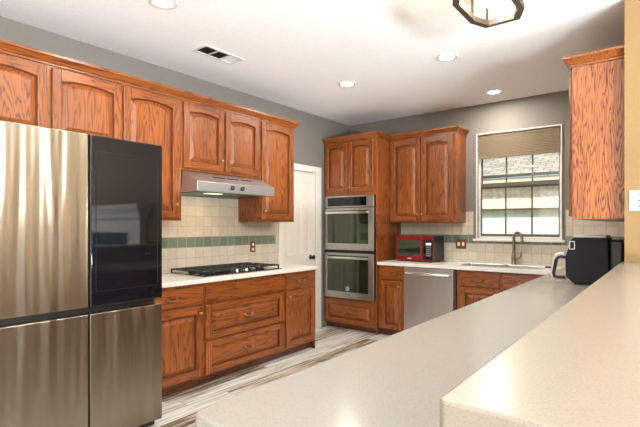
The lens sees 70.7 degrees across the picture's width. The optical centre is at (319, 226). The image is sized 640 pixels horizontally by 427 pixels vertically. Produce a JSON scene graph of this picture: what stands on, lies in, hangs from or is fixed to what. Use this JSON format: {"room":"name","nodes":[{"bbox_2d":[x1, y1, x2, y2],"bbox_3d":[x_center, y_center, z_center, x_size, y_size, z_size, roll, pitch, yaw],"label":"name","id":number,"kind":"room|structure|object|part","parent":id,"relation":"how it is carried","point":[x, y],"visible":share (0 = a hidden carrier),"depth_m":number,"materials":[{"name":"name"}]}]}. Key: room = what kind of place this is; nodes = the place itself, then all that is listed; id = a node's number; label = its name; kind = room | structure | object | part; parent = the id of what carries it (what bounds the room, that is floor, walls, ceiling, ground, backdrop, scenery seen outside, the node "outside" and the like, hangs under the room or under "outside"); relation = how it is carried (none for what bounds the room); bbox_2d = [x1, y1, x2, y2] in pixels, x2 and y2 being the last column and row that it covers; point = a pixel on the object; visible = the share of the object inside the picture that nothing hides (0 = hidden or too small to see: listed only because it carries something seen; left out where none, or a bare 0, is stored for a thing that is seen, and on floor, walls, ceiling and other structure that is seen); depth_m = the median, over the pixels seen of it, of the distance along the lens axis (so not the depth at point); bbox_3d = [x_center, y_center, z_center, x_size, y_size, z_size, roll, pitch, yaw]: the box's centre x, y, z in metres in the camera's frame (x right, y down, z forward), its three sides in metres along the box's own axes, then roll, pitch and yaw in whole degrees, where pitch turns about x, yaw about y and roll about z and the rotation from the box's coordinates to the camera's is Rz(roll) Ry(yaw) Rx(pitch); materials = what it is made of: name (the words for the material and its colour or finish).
{"room":"kitchen","nodes":[
{"label":"kitchen","id":0,"kind":"room"},
{"bbox_2d":[0,16,349,326],"bbox_3d":[-2.327,-0.060,3.153,0.160,2.820,9.140,0,0,38],"label":"wall","id":1,"kind":"structure","parent":0,"point":[308,136],"depth_m":4.42,"materials":[{"name":"grey paint"}]},
{"bbox_2d":[0,53,121,138],"bbox_3d":[-2.115,-0.840,2.980,0.380,0.530,1.525,0,0,38],"label":"upper cabinet","id":2,"kind":"object","parent":1,"relation":"attached to","point":[31,92],"visible":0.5,"depth_m":3.11,"materials":[{"name":"brown wood"}]},
{"bbox_3d":[-2.010,-0.843,2.873,0.018,0.379,0.378,0,0,38],"label":"raised panel","id":3,"kind":"part","parent":2,"relation":"part of","materials":[{"name":"brown wood"}]},
{"bbox_3d":[-2.010,-0.843,2.873,0.022,0.495,0.494,0,0,38],"label":"door","id":4,"kind":"part","parent":2,"relation":"part of","materials":[{"name":"brown wood"}]},
{"bbox_3d":[-1.688,-0.843,3.289,0.022,0.495,0.496,0,0,38],"label":"door","id":5,"kind":"part","parent":2,"relation":"part of","materials":[{"name":"brown wood"}]},
{"bbox_3d":[-1.688,-0.843,3.289,0.018,0.379,0.380,0,0,38],"label":"raised panel","id":6,"kind":"part","parent":2,"relation":"part of","materials":[{"name":"brown wood"}]},
{"bbox_2d":[0,39,299,128],"bbox_3d":[-1.478,-1.141,3.806,0.378,0.070,3.611,0,0,38],"label":"crown molding","id":7,"kind":"structure","parent":2,"relation":"attached to","point":[7,47],"depth_m":3.51,"materials":[{"name":"brown wood"}]},
{"bbox_2d":[121,84,180,220],"bbox_3d":[-1.482,-0.578,3.799,0.380,1.055,0.541,0,0,38],"label":"upper cabinet","id":8,"kind":"object","parent":1,"relation":"attached to","point":[148,117],"visible":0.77,"depth_m":3.77,"materials":[{"name":"brown wood"}]},
{"bbox_3d":[-1.374,-0.583,3.696,0.018,0.899,0.382,0,0,38],"label":"raised panel","id":9,"kind":"part","parent":8,"relation":"part of","materials":[{"name":"brown wood"}]},
{"bbox_2d":[162,196,277,273],"bbox_3d":[-1.170,0.073,4.509,0.008,0.726,2.180,0,0,38],"label":"tile backsplash","id":10,"kind":"structure","parent":1,"relation":"attached to","point":[209,231],"depth_m":4.60,"materials":[{"name":"beige tile"}]},
{"bbox_2d":[250,241,254,251],"bbox_3d":[-0.750,0.225,5.038,0.008,0.120,0.075,0,0,38],"label":"outlet plate","id":11,"kind":"object","parent":10,"relation":"attached to","point":[252,243],"visible":1,"depth_m":5.03,"materials":[{"name":"beige plastic"}]},
{"bbox_2d":[181,100,258,178],"bbox_3d":[-1.026,-0.800,4.388,0.380,0.610,0.945,0,0,38],"label":"upper cabinet","id":12,"kind":"object","parent":1,"relation":"attached to","point":[213,141],"visible":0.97,"depth_m":4.24,"materials":[{"name":"brown wood"}]},
{"bbox_3d":[-1.055,-0.802,4.108,0.022,0.575,0.447,0,0,38],"label":"door","id":13,"kind":"part","parent":12,"relation":"part of","materials":[{"name":"brown wood"}]},
{"bbox_3d":[-1.055,-0.802,4.108,0.018,0.459,0.331,0,0,38],"label":"raised panel","id":14,"kind":"part","parent":12,"relation":"part of","materials":[{"name":"brown wood"}]},
{"bbox_2d":[181,171,273,197],"bbox_3d":[-0.951,-0.392,4.331,0.553,0.193,0.938,0,0,38],"label":"range hood","id":15,"kind":"object","parent":12,"relation":"attached to","point":[192,183],"visible":0.92,"depth_m":4.11,"materials":[{"name":"metal"}]},
{"bbox_3d":[-0.767,-0.802,4.480,0.022,0.575,0.447,0,0,38],"label":"door","id":16,"kind":"part","parent":12,"relation":"part of","materials":[{"name":"brown wood"}]},
{"bbox_3d":[-0.767,-0.802,4.480,0.018,0.459,0.331,0,0,38],"label":"raised panel","id":17,"kind":"part","parent":12,"relation":"part of","materials":[{"name":"brown wood"}]},
{"bbox_2d":[238,120,293,221],"bbox_3d":[-0.570,-0.578,4.977,0.380,1.055,0.541,0,0,38],"label":"upper cabinet","id":18,"kind":"object","parent":1,"relation":"attached to","point":[276,142],"visible":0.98,"depth_m":4.84,"materials":[{"name":"brown wood"}]},
{"bbox_3d":[-0.457,-0.583,4.880,0.022,1.015,0.490,0,0,38],"label":"door","id":19,"kind":"part","parent":18,"relation":"part of","materials":[{"name":"brown wood"}]},
{"bbox_3d":[-0.457,-0.583,4.880,0.018,0.899,0.374,0,0,38],"label":"raised panel","id":20,"kind":"part","parent":18,"relation":"part of","materials":[{"name":"brown wood"}]},
{"bbox_2d":[278,163,320,328],"bbox_3d":[-0.269,0.281,5.721,0.151,2.133,0.830,0,0,38],"label":"door","id":21,"kind":"structure","parent":1,"relation":"in","point":[299,241],"depth_m":5.81,"materials":[{"name":"white paint"}]},
{"bbox_3d":[-0.354,0.050,5.598,0.008,0.640,0.174,0,0,38],"label":"panel","id":22,"kind":"part","parent":21,"relation":"part of","materials":[{"name":"white paint"}]},
{"bbox_3d":[-0.354,-0.480,5.598,0.008,0.220,0.174,0,0,38],"label":"panel","id":23,"kind":"part","parent":21,"relation":"part of","materials":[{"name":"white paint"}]},
{"bbox_3d":[-0.193,-0.480,5.806,0.008,0.220,0.174,0,0,38],"label":"panel","id":24,"kind":"part","parent":21,"relation":"part of","materials":[{"name":"white paint"}]},
{"bbox_3d":[-0.193,0.050,5.806,0.008,0.640,0.174,0,0,38],"label":"panel","id":25,"kind":"part","parent":21,"relation":"part of","materials":[{"name":"white paint"}]},
{"bbox_2d":[148,325,390,426],"bbox_3d":[0.926,1.425,0.535,8.510,0.150,9.300,0,0,38],"label":"floor","id":26,"kind":"structure","parent":0,"point":[180,408],"depth_m":4.09,"materials":[{"name":"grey wood"}]},
{"bbox_2d":[0,120,161,426],"bbox_3d":[-1.726,0.398,2.946,0.944,1.885,0.957,0,0,38],"label":"refrigerator","id":27,"kind":"object","parent":26,"relation":"on","point":[81,213],"visible":1,"depth_m":2.62,"materials":[{"name":"grey metal"}]},
{"bbox_3d":[-1.532,-0.034,2.488,0.068,1.023,0.471,0,0,38],"label":"steel door","id":28,"kind":"part","parent":27,"relation":"part of","materials":[{"name":"silver metal"}]},
{"bbox_3d":[-1.532,0.904,2.488,0.068,0.772,0.471,0,0,38],"label":"door","id":29,"kind":"part","parent":27,"relation":"part of","materials":[{"name":"metal"}]},
{"bbox_3d":[-1.236,0.904,2.870,0.068,0.772,0.478,0,0,38],"label":"door","id":30,"kind":"part","parent":27,"relation":"part of","materials":[{"name":"metal"}]},
{"bbox_3d":[-1.236,-0.034,2.870,0.068,1.023,0.478,0,0,38],"label":"glass door","id":31,"kind":"part","parent":27,"relation":"part of","materials":[{"name":"black glass"}]},
{"bbox_3d":[-1.207,-0.035,2.850,0.002,1.009,0.466,0,0,38],"label":"glass panel","id":32,"kind":"part","parent":27,"relation":"part of","materials":[{"name":"black glass"}]},
{"bbox_2d":[155,283,202,396],"bbox_3d":[-1.388,0.912,3.706,0.639,0.872,0.623,0,0,38],"label":"base cabinet","id":33,"kind":"object","parent":26,"relation":"on","point":[182,308],"visible":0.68,"depth_m":3.62,"materials":[{"name":"brown wood"}]},
{"bbox_3d":[-1.148,0.577,3.521,0.034,0.030,0.114,0,0,38],"label":"handle","id":34,"kind":"part","parent":33,"relation":"part of","materials":[{"name":"metal"}]},
{"bbox_3d":[-1.168,0.955,3.537,0.018,0.454,0.474,0,0,38],"label":"raised panel","id":35,"kind":"part","parent":33,"relation":"part of","materials":[{"name":"brown wood"}]},
{"bbox_3d":[-1.169,0.574,3.538,0.020,0.142,0.600,0,0,38],"label":"drawer","id":36,"kind":"part","parent":33,"relation":"part of","materials":[{"name":"brown wood"}]},
{"bbox_3d":[-1.168,0.955,3.537,0.022,0.580,0.600,0,0,38],"label":"door","id":37,"kind":"part","parent":33,"relation":"part of","materials":[{"name":"brown wood"}]},
{"bbox_2d":[162,263,316,287],"bbox_3d":[-0.928,0.455,4.313,0.608,0.038,2.162,0,0,38],"label":"countertop","id":38,"kind":"structure","parent":33,"relation":"on","point":[168,280],"depth_m":4.01,"materials":[{"name":"white stone"}]},
{"bbox_2d":[167,262,282,277],"bbox_3d":[-0.891,0.409,4.359,0.535,0.053,0.985,0,0,38],"label":"gas cooktop","id":39,"kind":"object","parent":38,"relation":"in","point":[207,271],"visible":1,"depth_m":4.21,"materials":[{"name":"metal"}]},
{"bbox_2d":[197,273,283,384],"bbox_3d":[-0.886,0.912,4.351,0.642,0.872,1.008,0,0,38],"label":"base cabinet","id":40,"kind":"object","parent":26,"relation":"on","point":[243,319],"visible":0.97,"depth_m":4.12,"materials":[{"name":"brown wood"}]},
{"bbox_3d":[-0.668,1.110,4.183,0.022,0.280,0.972,0,0,38],"label":"drawer","id":41,"kind":"part","parent":40,"relation":"part of","materials":[{"name":"brown wood"}]},
{"bbox_3d":[-0.668,0.809,4.183,0.022,0.292,0.972,0,0,38],"label":"drawer","id":42,"kind":"part","parent":40,"relation":"part of","materials":[{"name":"brown wood"}]},
{"bbox_3d":[-0.668,1.110,4.183,0.018,0.174,0.852,0,0,38],"label":"raised panel","id":43,"kind":"part","parent":40,"relation":"part of","materials":[{"name":"brown wood"}]},
{"bbox_3d":[-0.668,0.809,4.183,0.018,0.186,0.852,0,0,38],"label":"raised panel","id":44,"kind":"part","parent":40,"relation":"part of","materials":[{"name":"brown wood"}]},
{"bbox_2d":[279,270,314,356],"bbox_3d":[-0.420,0.912,4.956,0.639,0.872,0.515,0,0,38],"label":"base cabinet","id":45,"kind":"object","parent":26,"relation":"on","point":[299,287],"visible":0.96,"depth_m":4.76,"materials":[{"name":"brown wood"}]},
{"bbox_3d":[-0.203,0.574,4.786,0.020,0.142,0.475,0,0,38],"label":"drawer","id":46,"kind":"part","parent":45,"relation":"part of","materials":[{"name":"brown wood"}]},
{"bbox_3d":[-0.202,0.955,4.785,0.022,0.580,0.475,0,0,38],"label":"door","id":47,"kind":"part","parent":45,"relation":"part of","materials":[{"name":"brown wood"}]},
{"bbox_3d":[-0.202,0.955,4.785,0.018,0.454,0.349,0,0,38],"label":"raised panel","id":48,"kind":"part","parent":45,"relation":"part of","materials":[{"name":"brown wood"}]},
{"bbox_2d":[322,131,400,334],"bbox_3d":[0.574,0.086,6.053,0.874,2.524,0.675,0,0,38],"label":"tall cabinet","id":49,"kind":"object","parent":26,"relation":"on","point":[361,166],"visible":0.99,"depth_m":5.78,"materials":[{"name":"brown wood"}]},
{"bbox_3d":[0.215,-0.770,5.961,0.358,0.640,0.022,0,0,38],"label":"door","id":50,"kind":"part","parent":49,"relation":"part of","materials":[{"name":"brown wood"}]},
{"bbox_3d":[0.215,-0.770,5.961,0.252,0.534,0.018,0,0,38],"label":"raised panel","id":51,"kind":"part","parent":49,"relation":"part of","materials":[{"name":"brown wood"}]},
{"bbox_3d":[0.367,1.110,5.844,0.745,0.290,0.022,0,0,38],"label":"drawer","id":52,"kind":"part","parent":49,"relation":"part of","materials":[{"name":"brown wood"}]},
{"bbox_3d":[0.367,1.110,5.844,0.649,0.194,0.018,0,0,38],"label":"raised panel","id":53,"kind":"part","parent":49,"relation":"part of","materials":[{"name":"brown wood"}]},
{"bbox_2d":[324,194,375,301],"bbox_3d":[0.527,0.267,6.042,0.768,1.330,0.635,0,0,38],"label":"wall oven","id":54,"kind":"object","parent":49,"relation":"in","point":[349,221],"visible":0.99,"depth_m":5.80,"materials":[{"name":"grey metal"}]},
{"bbox_3d":[0.337,-0.180,5.813,0.658,0.030,0.041,0,0,38],"label":"handle","id":55,"kind":"part","parent":54,"relation":"part of","materials":[{"name":"metal"}]},
{"bbox_3d":[0.337,0.405,5.813,0.658,0.030,0.041,0,0,38],"label":"handle","id":56,"kind":"part","parent":54,"relation":"part of","materials":[{"name":"metal"}]},
{"bbox_3d":[0.342,-0.323,5.842,0.610,0.115,0.002,0,0,38],"label":"control glass","id":57,"kind":"part","parent":54,"relation":"part of","materials":[{"name":"black glass"}]},
{"bbox_3d":[0.368,0.033,5.837,0.768,0.545,0.032,0,0,38],"label":"oven door","id":58,"kind":"part","parent":54,"relation":"part of","materials":[{"name":"metal"}]},
{"bbox_3d":[0.368,0.638,5.837,0.768,0.587,0.032,0,0,38],"label":"oven door","id":59,"kind":"part","parent":54,"relation":"part of","materials":[{"name":"metal"}]},
{"bbox_3d":[0.370,-0.324,5.839,0.768,0.148,0.028,0,0,38],"label":"control panel","id":60,"kind":"part","parent":54,"relation":"part of","materials":[{"name":"metal"}]},
{"bbox_3d":[0.467,-1.141,5.914,0.874,0.070,0.309,0,0,38],"label":"crown","id":61,"kind":"part","parent":49,"relation":"part of","materials":[{"name":"brown wood"}]},
{"bbox_3d":[0.515,-0.770,5.730,0.365,0.640,0.022,0,0,38],"label":"door","id":62,"kind":"part","parent":49,"relation":"part of","materials":[{"name":"brown wood"}]},
{"bbox_3d":[0.515,-0.770,5.730,0.259,0.534,0.018,0,0,38],"label":"raised panel","id":63,"kind":"part","parent":49,"relation":"part of","materials":[{"name":"brown wood"}]},
{"bbox_2d":[379,265,405,334],"bbox_3d":[1.033,0.912,5.717,0.352,0.872,0.646,0,0,38],"label":"base cabinet","id":64,"kind":"object","parent":26,"relation":"on","point":[391,278],"visible":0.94,"depth_m":5.49,"materials":[{"name":"brown wood"}]},
{"bbox_3d":[0.871,0.575,5.490,0.285,0.150,0.020,0,0,38],"label":"drawer","id":65,"kind":"part","parent":64,"relation":"part of","materials":[{"name":"brown wood"}]},
{"bbox_3d":[0.870,0.955,5.488,0.285,0.580,0.022,0,0,38],"label":"door","id":66,"kind":"part","parent":64,"relation":"part of","materials":[{"name":"brown wood"}]},
{"bbox_3d":[0.870,0.955,5.488,0.179,0.474,0.018,0,0,38],"label":"raised panel","id":67,"kind":"part","parent":64,"relation":"part of","materials":[{"name":"brown wood"}]},
{"bbox_2d":[404,267,456,329],"bbox_3d":[1.407,0.914,5.391,0.623,0.865,0.642,0,0,38],"label":"dishwasher","id":68,"kind":"object","parent":26,"relation":"on","point":[429,293],"visible":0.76,"depth_m":5.18,"materials":[{"name":"grey metal"}]},
{"bbox_3d":[1.221,0.551,5.163,0.572,0.040,0.054,0,0,38],"label":"handle","id":69,"kind":"part","parent":68,"relation":"part of","materials":[{"name":"metal"}]},
{"bbox_2d":[457,270,543,308],"bbox_3d":[2.062,0.913,4.921,0.953,0.870,0.646,0,0,38],"label":"base cabinet","id":70,"kind":"object","parent":26,"relation":"on","point":[472,286],"visible":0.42,"depth_m":4.81,"materials":[{"name":"brown wood"}]},
{"bbox_2d":[377,259,563,274],"bbox_3d":[1.677,0.455,5.227,1.970,0.038,0.620,0,0,38],"label":"countertop","id":71,"kind":"structure","parent":70,"relation":"on","point":[408,263],"depth_m":5.05,"materials":[{"name":"white stone"}]},
{"bbox_2d":[396,235,443,261],"bbox_3d":[1.254,0.276,5.683,0.498,0.318,0.356,0,0,38],"label":"microwave","id":72,"kind":"object","parent":71,"relation":"on","point":[408,247],"visible":0.99,"depth_m":5.54,"materials":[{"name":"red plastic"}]},
{"bbox_3d":[1.109,0.269,5.603,0.364,0.300,0.020,0,0,38],"label":"door","id":73,"kind":"part","parent":72,"relation":"part of","materials":[{"name":"red plastic"}]},
{"bbox_3d":[1.306,0.269,5.450,0.130,0.300,0.020,0,0,38],"label":"control panel","id":74,"kind":"part","parent":72,"relation":"part of","materials":[{"name":"black plastic"}]},
{"bbox_3d":[1.301,0.283,5.441,0.119,0.233,0.001,0,0,38],"label":"control glass","id":75,"kind":"part","parent":72,"relation":"part of","materials":[{"name":"black glass"}]},
{"bbox_2d":[459,263,544,269],"bbox_3d":[1.993,0.523,4.954,0.832,0.185,0.407,0,0,38],"label":"sink","id":76,"kind":"object","parent":71,"relation":"in","point":[466,264],"visible":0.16,"depth_m":5.02,"materials":[{"name":"metal"}]},
{"bbox_3d":[1.827,0.523,5.082,0.412,0.185,0.407,0,0,38],"label":"bowl","id":77,"kind":"part","parent":76,"relation":"part of","materials":[{"name":"metal"}]},
{"bbox_3d":[2.159,0.523,4.825,0.412,0.185,0.407,0,0,38],"label":"bowl","id":78,"kind":"part","parent":76,"relation":"part of","materials":[{"name":"metal"}]},
{"bbox_2d":[511,231,523,264],"bbox_3d":[2.226,0.245,5.070,0.074,0.382,0.187,0,0,-22],"label":"faucet","id":79,"kind":"object","parent":71,"relation":"on","point":[513,257],"visible":1,"depth_m":5.10,"materials":[{"name":"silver metal"}]},
{"bbox_3d":[2.219,0.185,5.059,0.032,0.262,0.166,0,0,-15],"label":"spout","id":80,"kind":"part","parent":79,"relation":"part of","materials":[{"name":"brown metal"}]},
{"bbox_3d":[1.707,0.955,4.841,0.304,0.464,0.018,0,0,38],"label":"raised panel","id":81,"kind":"part","parent":70,"relation":"part of","materials":[{"name":"brown wood"}]},
{"bbox_3d":[1.707,0.955,4.841,0.420,0.580,0.022,0,0,38],"label":"door","id":82,"kind":"part","parent":70,"relation":"part of","materials":[{"name":"brown wood"}]},
{"bbox_3d":[1.215,0.914,2.537,0.644,0.868,4.100,0,0,38],"label":"cabinet","id":83,"kind":"object","parent":26,"relation":"on","visible":0},
{"bbox_2d":[195,268,591,426],"bbox_3d":[1.431,0.457,2.760,0.658,0.042,4.822,0,0,38],"label":"countertop","id":84,"kind":"structure","parent":83,"relation":"on","point":[400,379],"depth_m":1.34,"materials":[{"name":"beige stone"}]},
{"bbox_2d":[550,235,623,283],"bbox_3d":[2.061,0.252,3.479,0.489,0.368,0.315,0,0,38],"label":"air fryer","id":85,"kind":"object","parent":84,"relation":"on","point":[588,258],"visible":0.83,"depth_m":3.35,"materials":[{"name":"grey plastic"}]},
{"bbox_2d":[550,252,565,280],"bbox_3d":[1.915,0.311,3.595,0.117,0.229,0.270,0,0,38],"label":"handle","id":86,"kind":"object","parent":85,"relation":"on","point":[553,275],"depth_m":3.51,"materials":[{"name":"black plastic"}]},
{"bbox_3d":[2.089,0.075,3.460,0.210,0.016,0.290,0,0,38],"label":"lid","id":87,"kind":"part","parent":85,"relation":"part of","materials":[{"name":"grey plastic"}]},
{"bbox_2d":[0,0,623,125],"bbox_3d":[0.926,-1.545,0.535,8.510,0.150,9.300,0,0,38],"label":"ceiling","id":88,"kind":"structure","parent":0,"point":[296,54],"depth_m":3.64,"materials":[{"name":"white paint"}]},
{"bbox_2d":[148,0,178,9],"bbox_3d":[-1.026,-1.466,2.956,0.190,0.006,0.190,0,0,38],"label":"recessed light","id":89,"kind":"object","parent":88,"relation":"in","point":[161,4],"visible":1,"depth_m":2.97,"materials":[{"name":"white paint"}]},
{"bbox_2d":[191,44,244,64],"bbox_3d":[-0.866,-1.466,3.857,0.190,0.008,0.420,0,0,38],"label":"ceiling vent","id":90,"kind":"object","parent":88,"relation":"in","point":[206,50],"visible":1,"depth_m":3.83,"materials":[{"name":"white metal"}]},
{"bbox_2d":[338,81,355,86],"bbox_3d":[0.279,-1.466,4.652,0.190,0.006,0.190,0,0,38],"label":"recessed light","id":91,"kind":"object","parent":88,"relation":"in","point":[344,83],"visible":1,"depth_m":4.65,"materials":[{"name":"white paint"}]},
{"bbox_2d":[436,53,458,61],"bbox_3d":[1.103,-1.466,3.914,0.190,0.006,0.190,0,0,38],"label":"recessed light","id":92,"kind":"object","parent":88,"relation":"in","point":[445,57],"visible":1,"depth_m":3.91,"materials":[{"name":"white paint"}]},
{"bbox_2d":[453,0,523,27],"bbox_3d":[0.961,-1.359,2.569,0.312,0.218,0.540,0,0,38],"label":"ceiling fixture","id":93,"kind":"object","parent":88,"relation":"attached to","point":[461,8],"visible":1,"depth_m":2.70,"materials":[{"name":"brown metal"}]},
{"bbox_3d":[0.934,-1.354,2.766,0.012,0.152,0.012,0,0,38],"label":"post","id":94,"kind":"part","parent":93,"relation":"part of","materials":[{"name":"brown metal"}]},
{"bbox_2d":[485,89,502,94],"bbox_3d":[1.900,-1.466,4.928,0.190,0.006,0.190,0,0,38],"label":"recessed light","id":95,"kind":"object","parent":88,"relation":"in","point":[495,91],"visible":1,"depth_m":4.93,"materials":[{"name":"white paint"}]},
{"bbox_2d":[350,90,623,266],"bbox_3d":[3.786,-0.060,4.100,8.350,2.820,0.160,0,0,38],"label":"wall","id":96,"kind":"structure","parent":0,"point":[547,109],"depth_m":5.36,"materials":[{"name":"grey paint"}]},
{"bbox_2d":[389,125,469,222],"bbox_3d":[1.350,-0.613,5.653,0.934,1.126,0.360,0,0,38],"label":"upper cabinet","id":97,"kind":"object","parent":96,"relation":"attached to","point":[428,173],"visible":1,"depth_m":5.51,"materials":[{"name":"brown wood"}]},
{"bbox_3d":[1.080,-0.580,5.687,0.405,1.020,0.022,0,0,38],"label":"door","id":98,"kind":"part","parent":97,"relation":"part of","materials":[{"name":"brown wood"}]},
{"bbox_3d":[1.080,-0.580,5.687,0.285,0.900,0.018,0,0,38],"label":"raised panel","id":99,"kind":"part","parent":97,"relation":"part of","materials":[{"name":"brown wood"}]},
{"bbox_3d":[1.351,-1.141,5.654,0.934,0.070,0.357,0,0,38],"label":"crown","id":100,"kind":"part","parent":97,"relation":"part of","materials":[{"name":"brown wood"}]},
{"bbox_3d":[1.408,-0.580,5.433,0.405,1.020,0.022,0,0,38],"label":"door","id":101,"kind":"part","parent":97,"relation":"part of","materials":[{"name":"brown wood"}]},
{"bbox_3d":[1.408,-0.580,5.433,0.285,0.900,0.018,0,0,38],"label":"raised panel","id":102,"kind":"part","parent":97,"relation":"part of","materials":[{"name":"brown wood"}]},
{"bbox_2d":[401,210,623,266],"bbox_3d":[2.130,0.128,5.275,2.629,0.616,0.008,0,0,38],"label":"tile backsplash","id":103,"kind":"structure","parent":96,"relation":"attached to","point":[533,253],"depth_m":5.26,"materials":[{"name":"beige tile"}]},
{"bbox_2d":[456,239,465,248],"bbox_3d":[1.740,0.215,5.565,0.131,0.120,0.008,0,0,38],"label":"outlet plate","id":104,"kind":"object","parent":103,"relation":"attached to","point":[460,243],"visible":1,"depth_m":5.56,"materials":[{"name":"beige plastic"}]},
{"bbox_2d":[473,124,565,242],"bbox_3d":[2.289,-0.469,5.215,0.996,1.287,0.170,0,0,38],"label":"window","id":105,"kind":"structure","parent":96,"relation":"in","point":[553,238],"depth_m":5.22,"materials":[{"name":"white paint"}]},
{"bbox_3d":[2.289,0.161,5.215,0.996,0.028,0.170,0,0,38],"label":"sill","id":106,"kind":"part","parent":105,"relation":"part of","materials":[{"name":"white paint"}]},
{"bbox_2d":[479,126,560,158],"bbox_3d":[2.279,-0.957,5.202,0.882,0.283,0.038,0,0,38],"label":"window shade","id":107,"kind":"object","parent":105,"relation":"attached to","point":[540,140],"visible":1,"depth_m":5.17,"materials":[{"name":"beige fabric"}]},
{"bbox_3d":[2.279,-0.826,5.202,0.880,0.021,0.030,0,0,38],"label":"rail","id":108,"kind":"part","parent":107,"relation":"part of","materials":[{"name":"beige fabric"}]},
{"bbox_3d":[2.322,-0.755,5.257,0.862,0.600,0.028,0,0,38],"label":"sash","id":109,"kind":"part","parent":105,"relation":"part of","materials":[{"name":"clear glass"}]},
{"bbox_3d":[2.304,-0.201,5.234,0.862,0.636,0.028,0,0,38],"label":"sash","id":110,"kind":"part","parent":105,"relation":"part of","materials":[{"name":"clear glass"}]},
{"bbox_2d":[624,0,639,262],"bbox_3d":[2.619,-0.060,3.651,0.127,2.820,1.980,0,0,38],"label":"wall","id":111,"kind":"structure","parent":0,"point":[631,7],"depth_m":2.88,"materials":[{"name":"beige paint"}]},
{"bbox_2d":[563,45,623,220],"bbox_3d":[2.313,-0.613,3.654,0.356,1.126,1.590,0,0,38],"label":"upper cabinet","id":112,"kind":"object","parent":111,"relation":"attached to","point":[596,91],"visible":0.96,"depth_m":3.05,"materials":[{"name":"brown wood"}]},
{"bbox_3d":[1.909,-0.580,3.361,0.022,1.020,0.493,0,0,38],"label":"door","id":113,"kind":"part","parent":112,"relation":"part of","materials":[{"name":"brown wood"}]},
{"bbox_3d":[2.313,-1.141,3.654,0.356,0.070,1.590,0,0,38],"label":"crown","id":114,"kind":"part","parent":112,"relation":"part of","materials":[{"name":"brown wood"}]},
{"bbox_2d":[629,190,639,210],"bbox_3d":[2.021,-0.165,2.857,0.100,0.130,0.008,0,0,38],"label":"outlet plate","id":115,"kind":"object","parent":111,"relation":"attached to","point":[634,195],"visible":1,"depth_m":2.87,"materials":[{"name":"white plastic"}]},
{"bbox_3d":[1.153,0.814,1.750,0.130,1.073,2.819,0,0,38],"label":"wall","id":116,"kind":"structure","parent":0,"visible":0},
{"bbox_2d":[440,262,639,426],"bbox_3d":[1.255,0.253,1.603,0.516,0.045,2.925,0,0,38],"label":"bar","id":117,"kind":"object","parent":116,"relation":"on","point":[579,366],"visible":1,"depth_m":0.71,"materials":[{"name":"beige stone"}]},
{"label":"outside","id":118,"kind":"structure","parent":0,"visible":0},
{"bbox_3d":[20.089,1.560,25.960,80.000,0.380,54.350,0,0,38],"label":"ground","id":119,"kind":"structure","parent":118,"visible":0},
{"bbox_2d":[482,152,558,233],"bbox_3d":[4.800,-0.937,10.288,14.600,4.614,4.700,0,0,38],"label":"neighboring house","id":120,"kind":"structure","parent":119,"relation":"on","point":[545,221],"depth_m":8.47,"materials":[{"name":"white"}]},
{"bbox_3d":[4.715,-0.360,10.178,14.040,0.060,4.130,0,0,38],"label":"ledge trim","id":121,"kind":"part","parent":120,"relation":"part of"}
]}

